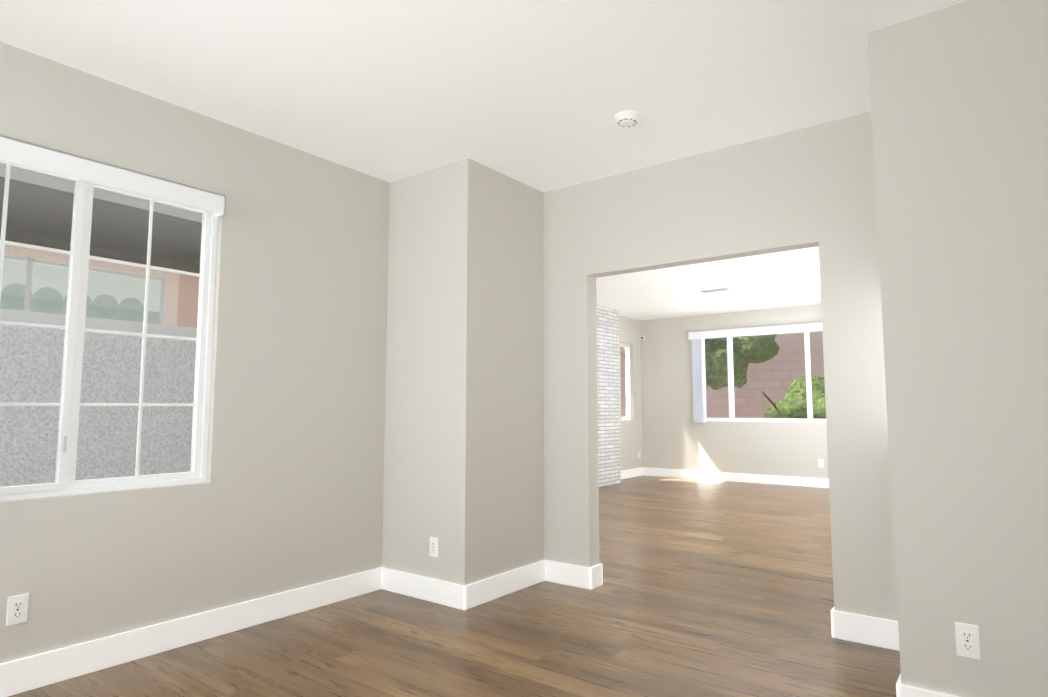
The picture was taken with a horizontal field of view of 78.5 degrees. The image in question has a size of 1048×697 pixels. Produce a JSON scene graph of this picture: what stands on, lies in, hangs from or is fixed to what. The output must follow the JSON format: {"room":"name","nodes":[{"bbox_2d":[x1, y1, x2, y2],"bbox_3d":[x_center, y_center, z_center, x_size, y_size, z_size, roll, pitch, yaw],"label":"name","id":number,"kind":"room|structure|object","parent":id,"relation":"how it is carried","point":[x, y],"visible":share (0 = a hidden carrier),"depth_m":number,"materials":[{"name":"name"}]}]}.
{"room":"empty living room","nodes":[
{"label":"empty living room","id":0,"kind":"room"},
{"bbox_2d":[0,41,389,663],"bbox_3d":[-2.397,0.038,2.440,0.150,2.695,6.300,-4,-7,37],"label":"wall","id":1,"kind":"structure","parent":0,"point":[288,495],"depth_m":3.47,"materials":[{"name":"grey paint"}]},
{"bbox_2d":[6,593,28,625],"bbox_3d":[-2.080,1.072,2.633,0.009,0.115,0.070,-4,-7,37],"label":"electrical outlet","id":2,"kind":"object","parent":1,"relation":"attached to","point":[17,609],"visible":1,"depth_m":2.63,"materials":[{"name":"white plastic"}]},
{"bbox_2d":[0,160,217,501],"bbox_3d":[-2.030,-0.088,2.919,0.071,1.483,1.215,-4,-7,37],"label":"window","id":3,"kind":"structure","parent":1,"relation":"in","point":[65,483],"depth_m":2.97,"materials":[{"name":"white plastic"}]},
{"bbox_2d":[0,134,226,217],"bbox_3d":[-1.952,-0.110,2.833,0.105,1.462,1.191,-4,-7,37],"label":"window valance","id":4,"kind":"object","parent":3,"relation":"attached to","point":[26,153],"visible":0.98,"depth_m":2.90,"materials":[{"name":"white plastic"}]},
{"bbox_2d":[0,568,379,696],"bbox_3d":[-2.527,1.284,2.014,0.016,0.135,5.350,-4,-7,37],"label":"baseboard","id":5,"kind":"structure","parent":1,"relation":"attached to","point":[24,674],"depth_m":3.08,"materials":[{"name":"white wood"}]},
{"bbox_2d":[8,475,900,696],"bbox_3d":[0.968,1.592,3.958,7.180,0.120,13.000,-4,-7,37],"label":"floor","id":6,"kind":"structure","parent":0,"point":[712,588],"depth_m":3.28,"materials":[{"name":"brown wood"}]},
{"bbox_2d":[382,158,543,585],"bbox_3d":[-0.391,0.215,4.362,0.720,2.695,0.800,-4,-7,37],"label":"wall","id":7,"kind":"structure","parent":0,"point":[464,447],"depth_m":4.07,"materials":[{"name":"grey paint"}]},
{"bbox_2d":[380,567,455,607],"bbox_3d":[-0.625,1.459,3.912,0.690,0.135,0.016,-4,-7,37],"label":"baseboard","id":8,"kind":"structure","parent":7,"relation":"attached to","point":[408,584],"depth_m":3.91,"materials":[{"name":"white wood"}]},
{"bbox_2d":[429,537,437,557],"bbox_3d":[-0.547,1.203,3.881,0.070,0.115,0.009,-4,-7,37],"label":"electrical outlet","id":9,"kind":"object","parent":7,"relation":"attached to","point":[433,546],"visible":1,"depth_m":3.88,"materials":[{"name":"white plastic"}]},
{"bbox_2d":[456,560,543,609],"bbox_3d":[-0.102,1.469,4.017,0.016,0.135,0.816,-4,-7,37],"label":"baseboard","id":10,"kind":"structure","parent":7,"relation":"attached to","point":[474,594],"depth_m":3.93,"materials":[{"name":"white wood"}]},
{"bbox_2d":[0,0,967,320],"bbox_3d":[0.968,-1.241,4.220,7.180,0.180,13.000,-4,-7,37],"label":"ceiling","id":11,"kind":"structure","parent":0,"point":[538,94],"depth_m":2.99,"materials":[{"name":"white paint"}]},
{"bbox_2d":[614,111,640,127],"bbox_3d":[0.547,-1.208,3.391,0.140,0.040,0.140,-4,-7,37],"label":"smoke detector","id":12,"kind":"object","parent":11,"relation":"attached to","point":[625,119],"visible":1,"depth_m":3.36,"materials":[{"name":"white plastic"}]},
{"bbox_2d":[700,288,730,292],"bbox_3d":[2.506,-0.760,8.397,0.360,0.010,0.160,-4,-7,37],"label":"ceiling vent","id":13,"kind":"object","parent":11,"relation":"in","point":[715,290],"visible":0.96,"depth_m":8.37,"materials":[{"name":"grey metal"}]},
{"bbox_2d":[597,305,620,486],"bbox_3d":[0.601,0.650,9.066,0.260,2.695,2.630,-4,-7,37],"label":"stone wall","id":14,"kind":"structure","parent":0,"point":[609,455],"depth_m":9.75,"materials":[{"name":"white brick"}]},
{"bbox_2d":[619,316,642,470],"bbox_3d":[0.102,0.621,8.749,0.150,2.695,6.580,-4,-7,37],"label":"wall","id":15,"kind":"structure","parent":0,"point":[631,444],"depth_m":10.97,"materials":[{"name":"grey paint"}]},
{"bbox_2d":[620,343,630,419],"bbox_3d":[1.680,0.562,10.848,0.059,1.300,0.450,-4,-7,37],"label":"window","id":16,"kind":"structure","parent":15,"relation":"in","point":[628,390],"depth_m":10.95,"materials":[{"name":"white plastic"}]},
{"bbox_2d":[621,467,643,478],"bbox_3d":[1.668,2.073,10.554,0.016,0.135,1.230,-4,-7,37],"label":"baseboard","id":17,"kind":"structure","parent":15,"relation":"attached to","point":[636,472],"depth_m":10.74,"materials":[{"name":"white wood"}]},
{"bbox_2d":[543,111,897,620],"bbox_3d":[0.884,0.180,3.977,7.180,2.695,0.120,-4,-7,37],"label":"wall","id":18,"kind":"structure","parent":0,"point":[809,187],"depth_m":3.66,"materials":[{"name":"grey paint"}]},
{"bbox_2d":[544,560,595,589],"bbox_3d":[0.295,1.487,4.217,0.346,0.135,0.016,-4,-7,37],"label":"baseboard","id":19,"kind":"structure","parent":18,"relation":"attached to","point":[556,572],"depth_m":4.20,"materials":[{"name":"white wood"}]},
{"bbox_2d":[596,563,602,586],"bbox_3d":[-0.652,1.569,5.101,2.926,0.135,0.016,-4,-7,37],"label":"baseboard","id":20,"kind":"structure","parent":18,"relation":"attached to","point":[599,568],"depth_m":4.19,"materials":[{"name":"white wood"}]},
{"bbox_2d":[830,607,898,650],"bbox_3d":[1.709,1.389,3.151,0.366,0.135,0.016,-4,-7,37],"label":"baseboard","id":21,"kind":"structure","parent":18,"relation":"attached to","point":[874,631],"depth_m":3.16,"materials":[{"name":"white wood"}]},
{"bbox_2d":[640,304,828,478],"bbox_3d":[4.905,0.658,9.144,7.030,2.695,0.150,-4,-7,37],"label":"wall","id":22,"kind":"structure","parent":0,"point":[674,436],"depth_m":10.49,"materials":[{"name":"grey paint"}]},
{"bbox_2d":[644,467,828,487],"bbox_3d":[4.795,1.930,9.005,6.880,0.135,0.016,-4,-7,37],"label":"baseboard","id":23,"kind":"structure","parent":22,"relation":"attached to","point":[706,475],"depth_m":10.05,"materials":[{"name":"white wood"}]},
{"bbox_2d":[705,331,825,422],"bbox_3d":[3.812,0.428,10.003,2.360,1.430,0.068,-4,-7,37],"label":"window","id":24,"kind":"structure","parent":22,"relation":"in","point":[731,379],"depth_m":9.98,"materials":[{"name":"white plastic"}]},
{"bbox_2d":[688,322,821,422],"bbox_3d":[3.732,0.404,9.899,2.440,1.500,0.105,-4,-7,37],"label":"window blinds","id":25,"kind":"object","parent":24,"relation":"attached to","point":[697,338],"visible":0.94,"depth_m":10.45,"materials":[{"name":"white plastic"}]},
{"bbox_2d":[818,459,823,466],"bbox_3d":[4.343,1.681,9.377,0.070,0.115,0.009,-4,-7,37],"label":"electrical outlet","id":26,"kind":"object","parent":22,"relation":"attached to","point":[820,463],"visible":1,"depth_m":9.38,"materials":[{"name":"white plastic"}]},
{"bbox_2d":[867,0,1047,696],"bbox_3d":[2.560,0.010,2.139,2.280,2.695,0.800,-4,-7,37],"label":"wall","id":27,"kind":"structure","parent":0,"point":[959,101],"depth_m":2.35,"materials":[{"name":"grey paint"}]},
{"bbox_2d":[896,673,907,696],"bbox_3d":[1.640,1.348,2.705,0.016,0.135,0.816,-4,-7,37],"label":"baseboard","id":28,"kind":"structure","parent":27,"relation":"attached to","point":[901,691],"depth_m":2.38,"materials":[{"name":"white wood"}]},
{"bbox_2d":[900,675,957,696],"bbox_3d":[1.696,1.298,2.163,0.690,0.135,0.016,-4,-7,37],"label":"baseboard","id":29,"kind":"structure","parent":27,"relation":"attached to","point":[913,691],"depth_m":2.34,"materials":[{"name":"white wood"}]},
{"bbox_2d":[955,622,980,659],"bbox_3d":[1.578,1.040,2.280,0.070,0.115,0.009,-4,-7,37],"label":"electrical outlet","id":30,"kind":"object","parent":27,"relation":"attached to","point":[967,641],"visible":1,"depth_m":2.28,"materials":[{"name":"white plastic"}]},
{"label":"outside","id":31,"kind":"structure","parent":0,"visible":0},
{"bbox_3d":[2.311,1.858,4.235,85.000,0.100,90.000,-4,-7,37],"label":"ground","id":32,"kind":"structure","parent":31,"visible":0},
{"bbox_2d":[0,308,196,485],"bbox_3d":[-5.622,0.474,0.695,0.235,2.005,12.600,-4,-7,37],"label":"boundary wall","id":33,"kind":"structure","parent":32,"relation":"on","point":[29,335],"depth_m":4.26,"materials":[{"name":"grey paint"}]},
{"bbox_2d":[0,177,201,327],"bbox_3d":[-7.775,-2.463,5.562,6.400,8.750,14.300,-4,-7,37],"label":"house","id":34,"kind":"structure","parent":32,"relation":"on","point":[121,281],"depth_m":5.71,"materials":[{"name":"pink paint"}]},
{"bbox_2d":[620,334,779,389],"bbox_3d":[3.866,0.443,13.653,3.419,4.453,2.039,-4,-7,37],"label":"tree","id":35,"kind":"object","parent":32,"relation":"on","point":[745,352],"depth_m":12.94,"materials":[{"name":"green plant"}]},
{"bbox_2d":[620,331,823,417],"bbox_3d":[7.391,-0.058,13.649,30.000,5.450,0.400,-4,-7,37],"label":"brick wall","id":36,"kind":"structure","parent":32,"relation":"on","point":[750,400],"depth_m":14.70,"materials":[{"name":"brick"}]},
{"bbox_2d":[762,374,825,418],"bbox_3d":[5.226,1.466,11.437,1.899,2.007,1.657,-4,-7,37],"label":"tree","id":37,"kind":"object","parent":32,"relation":"on","point":[817,400],"depth_m":11.22,"materials":[{"name":"green plant"}]}
]}

